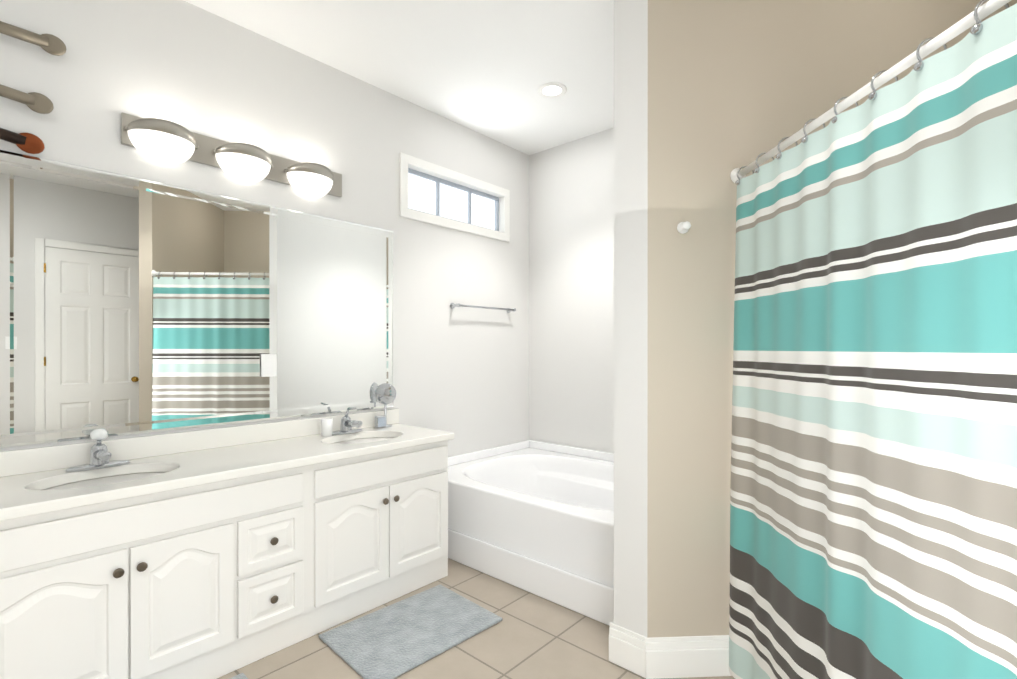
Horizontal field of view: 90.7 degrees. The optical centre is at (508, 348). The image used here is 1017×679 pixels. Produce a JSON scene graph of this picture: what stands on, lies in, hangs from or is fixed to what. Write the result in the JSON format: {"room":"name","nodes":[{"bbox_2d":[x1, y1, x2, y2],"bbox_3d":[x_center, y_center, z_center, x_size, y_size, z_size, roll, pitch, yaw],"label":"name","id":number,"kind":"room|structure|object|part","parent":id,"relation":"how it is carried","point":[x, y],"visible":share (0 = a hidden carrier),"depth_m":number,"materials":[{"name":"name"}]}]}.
{"room":"bathroom","nodes":[
{"label":"bathroom","id":0,"kind":"room"},
{"bbox_2d":[0,0,528,456],"bbox_3d":[-1.363,-0.160,2.671,0.120,2.980,4.720,0,0,42],"label":"wall","id":1,"kind":"structure","parent":0,"point":[461,374],"depth_m":2.89,"materials":[{"name":"white paint"}]},
{"bbox_2d":[0,128,44,153],"bbox_3d":[-1.977,-0.816,1.840,0.070,0.118,0.406,0,0,42],"label":"artwork","id":2,"kind":"object","parent":1,"relation":"attached to","point":[26,142],"depth_m":1.93,"materials":[{"name":"orange wood"}]},
{"bbox_2d":[0,84,53,113],"bbox_3d":[-1.968,-0.971,1.851,0.068,0.097,0.431,0,0,42],"label":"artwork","id":3,"kind":"object","parent":1,"relation":"attached to","point":[37,102],"depth_m":1.94,"materials":[{"name":"grey metal"}]},
{"bbox_2d":[0,21,66,55],"bbox_3d":[-1.954,-1.209,1.867,0.068,0.080,0.469,0,0,42],"label":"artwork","id":4,"kind":"object","parent":1,"relation":"attached to","point":[50,43],"depth_m":1.96,"materials":[{"name":"grey metal"}]},
{"bbox_2d":[0,150,392,447],"bbox_3d":[-1.351,-0.190,2.583,0.009,1.140,1.805,0,0,42],"label":"mirror","id":5,"kind":"object","parent":1,"relation":"attached to","point":[130,305],"visible":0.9,"depth_m":2.33,"materials":[{"name":"clear glass"}]},
{"bbox_2d":[261,354,276,376],"bbox_3d":[-1.270,0.090,2.662,0.006,0.120,0.080,0,0,42],"label":"electrical outlet plate","id":6,"kind":"object","parent":5,"relation":"attached to","point":[268,365],"visible":1,"depth_m":2.66,"materials":[{"name":"white plastic"}]},
{"bbox_2d":[0,409,398,474],"bbox_3d":[-1.375,0.442,2.546,0.020,0.096,1.966,0,0,42],"label":"backsplash","id":7,"kind":"structure","parent":1,"relation":"attached to","point":[18,462],"depth_m":2.33,"materials":[{"name":"white stone"}]},
{"bbox_2d":[121,112,341,197],"bbox_3d":[-1.299,-0.939,2.546,0.134,0.183,1.051,0,0,42],"label":"sconce","id":8,"kind":"object","parent":1,"relation":"attached to","point":[163,141],"visible":0.98,"depth_m":2.45,"materials":[{"name":"white glass"}]},
{"bbox_2d":[399,152,509,241],"bbox_3d":[-0.391,-1.076,3.726,0.118,0.420,1.076,0,0,42],"label":"window","id":9,"kind":"structure","parent":1,"relation":"in","point":[432,195],"depth_m":3.69,"materials":[{"name":"grey plastic"}]},
{"bbox_2d":[450,303,515,312],"bbox_3d":[-0.177,-0.310,3.844,0.078,0.044,0.654,0,0,42],"label":"towel rail","id":10,"kind":"object","parent":1,"relation":"attached to","point":[453,305],"visible":1,"depth_m":3.76,"materials":[{"name":"silver metal"}]},
{"bbox_2d":[184,0,613,154],"bbox_3d":[0.171,-1.679,1.295,4.600,0.060,5.080,0,0,42],"label":"ceiling","id":11,"kind":"structure","parent":0,"point":[488,68],"depth_m":2.79,"materials":[{"name":"white paint"}]},
{"bbox_2d":[537,83,566,97],"bbox_3d":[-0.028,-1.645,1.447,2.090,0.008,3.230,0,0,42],"label":"recessed light","id":12,"kind":"object","parent":11,"relation":"in","point":[559,85],"depth_m":3.21,"materials":[{"name":"white paint"}]},
{"bbox_2d":[217,558,734,678],"bbox_3d":[0.171,1.361,1.298,4.600,0.060,5.080,0,0,42],"label":"floor","id":13,"kind":"structure","parent":0,"point":[531,636],"depth_m":2.21,"materials":[{"name":"tile"}]},
{"bbox_2d":[0,439,451,678],"bbox_3d":[-1.174,0.930,2.369,0.556,0.801,1.939,0,0,42],"label":"bathroom vanity","id":14,"kind":"object","parent":13,"relation":"on","point":[215,553],"depth_m":2.01,"materials":[{"name":"white paint"}]},
{"bbox_2d":[0,423,453,518],"bbox_3d":[-1.175,0.509,2.368,0.556,0.037,1.966,0,0,42],"label":"countertop","id":15,"kind":"structure","parent":14,"relation":"on","point":[37,490],"depth_m":2.11,"materials":[{"name":"white stone"}]},
{"bbox_3d":[-1.687,0.352,2.070,0.059,0.046,0.059,0,0,42],"label":"faucet knob","id":16,"kind":"part","parent":15,"relation":"part of","materials":[{"name":"white ceramic"}]},
{"bbox_2d":[375,415,385,427],"bbox_3d":[-0.787,0.451,3.089,0.030,0.074,0.070,0,0,42],"label":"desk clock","id":17,"kind":"object","parent":15,"relation":"on","point":[380,421],"depth_m":3.07,"materials":[{"name":"metal"}]},
{"bbox_2d":[378,417,385,426],"bbox_3d":[-0.775,0.451,3.079,0.002,0.056,0.054,0,0,42],"label":"desk clock","id":18,"kind":"object","parent":15,"relation":"on","point":[381,420],"depth_m":3.08,"materials":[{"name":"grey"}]},
{"bbox_2d":[375,383,395,427],"bbox_3d":[-0.769,0.353,3.140,0.090,0.270,0.108,0,0,42],"label":"makeup mirror","id":19,"kind":"object","parent":15,"relation":"on","point":[385,393],"depth_m":3.14,"materials":[{"name":"silver metal"}]},
{"bbox_2d":[229,673,247,678],"bbox_3d":[-1.135,1.323,1.609,0.500,0.014,0.720,0,0,42],"label":"rug","id":20,"kind":"object","parent":13,"relation":"on","point":[241,676],"visible":1,"depth_m":2.01,"materials":[{"name":"grey fabric"}]},
{"bbox_2d":[319,585,501,678],"bbox_3d":[-0.451,1.322,2.379,0.500,0.014,0.700,0,0,45],"label":"rug","id":21,"kind":"object","parent":13,"relation":"on","point":[395,640],"visible":1,"depth_m":2.32,"materials":[{"name":"grey fabric"}]},
{"bbox_2d":[448,440,613,625],"bbox_3d":[0.383,1.056,3.300,1.645,0.547,1.209,0,0,42],"label":"tub","id":22,"kind":"object","parent":13,"relation":"on","point":[534,517],"visible":0.65,"depth_m":2.92,"materials":[{"name":"white ceramic"}]},
{"bbox_2d":[529,127,613,452],"bbox_3d":[1.751,-0.161,2.969,4.120,2.980,0.120,0,0,42],"label":"wall","id":23,"kind":"structure","parent":0,"point":[571,293],"depth_m":4.00,"materials":[{"name":"white paint"}]},
{"bbox_2d":[614,0,647,636],"bbox_3d":[0.983,-0.160,2.617,0.155,2.980,1.430,0,0,42],"label":"wall","id":24,"kind":"structure","parent":0,"point":[630,290],"depth_m":2.08,"materials":[{"name":"white paint"}]},
{"bbox_2d":[609,622,646,677],"bbox_3d":[0.496,1.250,2.085,0.175,0.160,0.019,0,0,42],"label":"baseboard strip","id":25,"kind":"object","parent":24,"relation":"attached to","point":[627,649],"visible":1,"depth_m":2.08,"materials":[{"name":"white paint"}]},
{"bbox_2d":[647,0,1016,637],"bbox_3d":[1.456,-0.160,2.142,1.795,2.980,0.120,0,0,-3],"label":"wall","id":26,"kind":"structure","parent":0,"point":[733,84],"depth_m":2.05,"materials":[{"name":"beige paint"}]},
{"bbox_2d":[677,221,690,233],"bbox_3d":[0.709,-0.490,2.017,0.048,0.047,0.045,0,0,-3],"label":"hook","id":27,"kind":"object","parent":26,"relation":"attached to","point":[683,227],"visible":0.98,"depth_m":2.03,"materials":[{"name":"white plastic"}]},
{"bbox_2d":[645,635,731,678],"bbox_3d":[0.869,1.250,2.045,0.637,0.160,0.019,0,0,-3],"label":"baseboard","id":28,"kind":"structure","parent":26,"relation":"attached to","point":[686,656],"depth_m":2.03,"materials":[{"name":"white paint"}]},
{"bbox_2d":[730,0,1010,182],"bbox_3d":[0.971,-0.704,1.444,0.064,0.064,1.219,0,0,-3],"label":"curtain rod","id":29,"kind":"object","parent":26,"relation":"attached to","point":[989,7],"visible":0.79,"depth_m":1.29,"materials":[{"name":"white paint"}]},
{"bbox_2d":[729,0,1016,678],"bbox_3d":[0.960,0.291,1.439,0.087,2.030,1.201,0,0,-3],"label":"shower curtain","id":30,"kind":"object","parent":29,"relation":"hanging from","point":[873,512],"visible":0.98,"depth_m":1.27,"materials":[{"name":"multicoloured fabric"}]}
]}

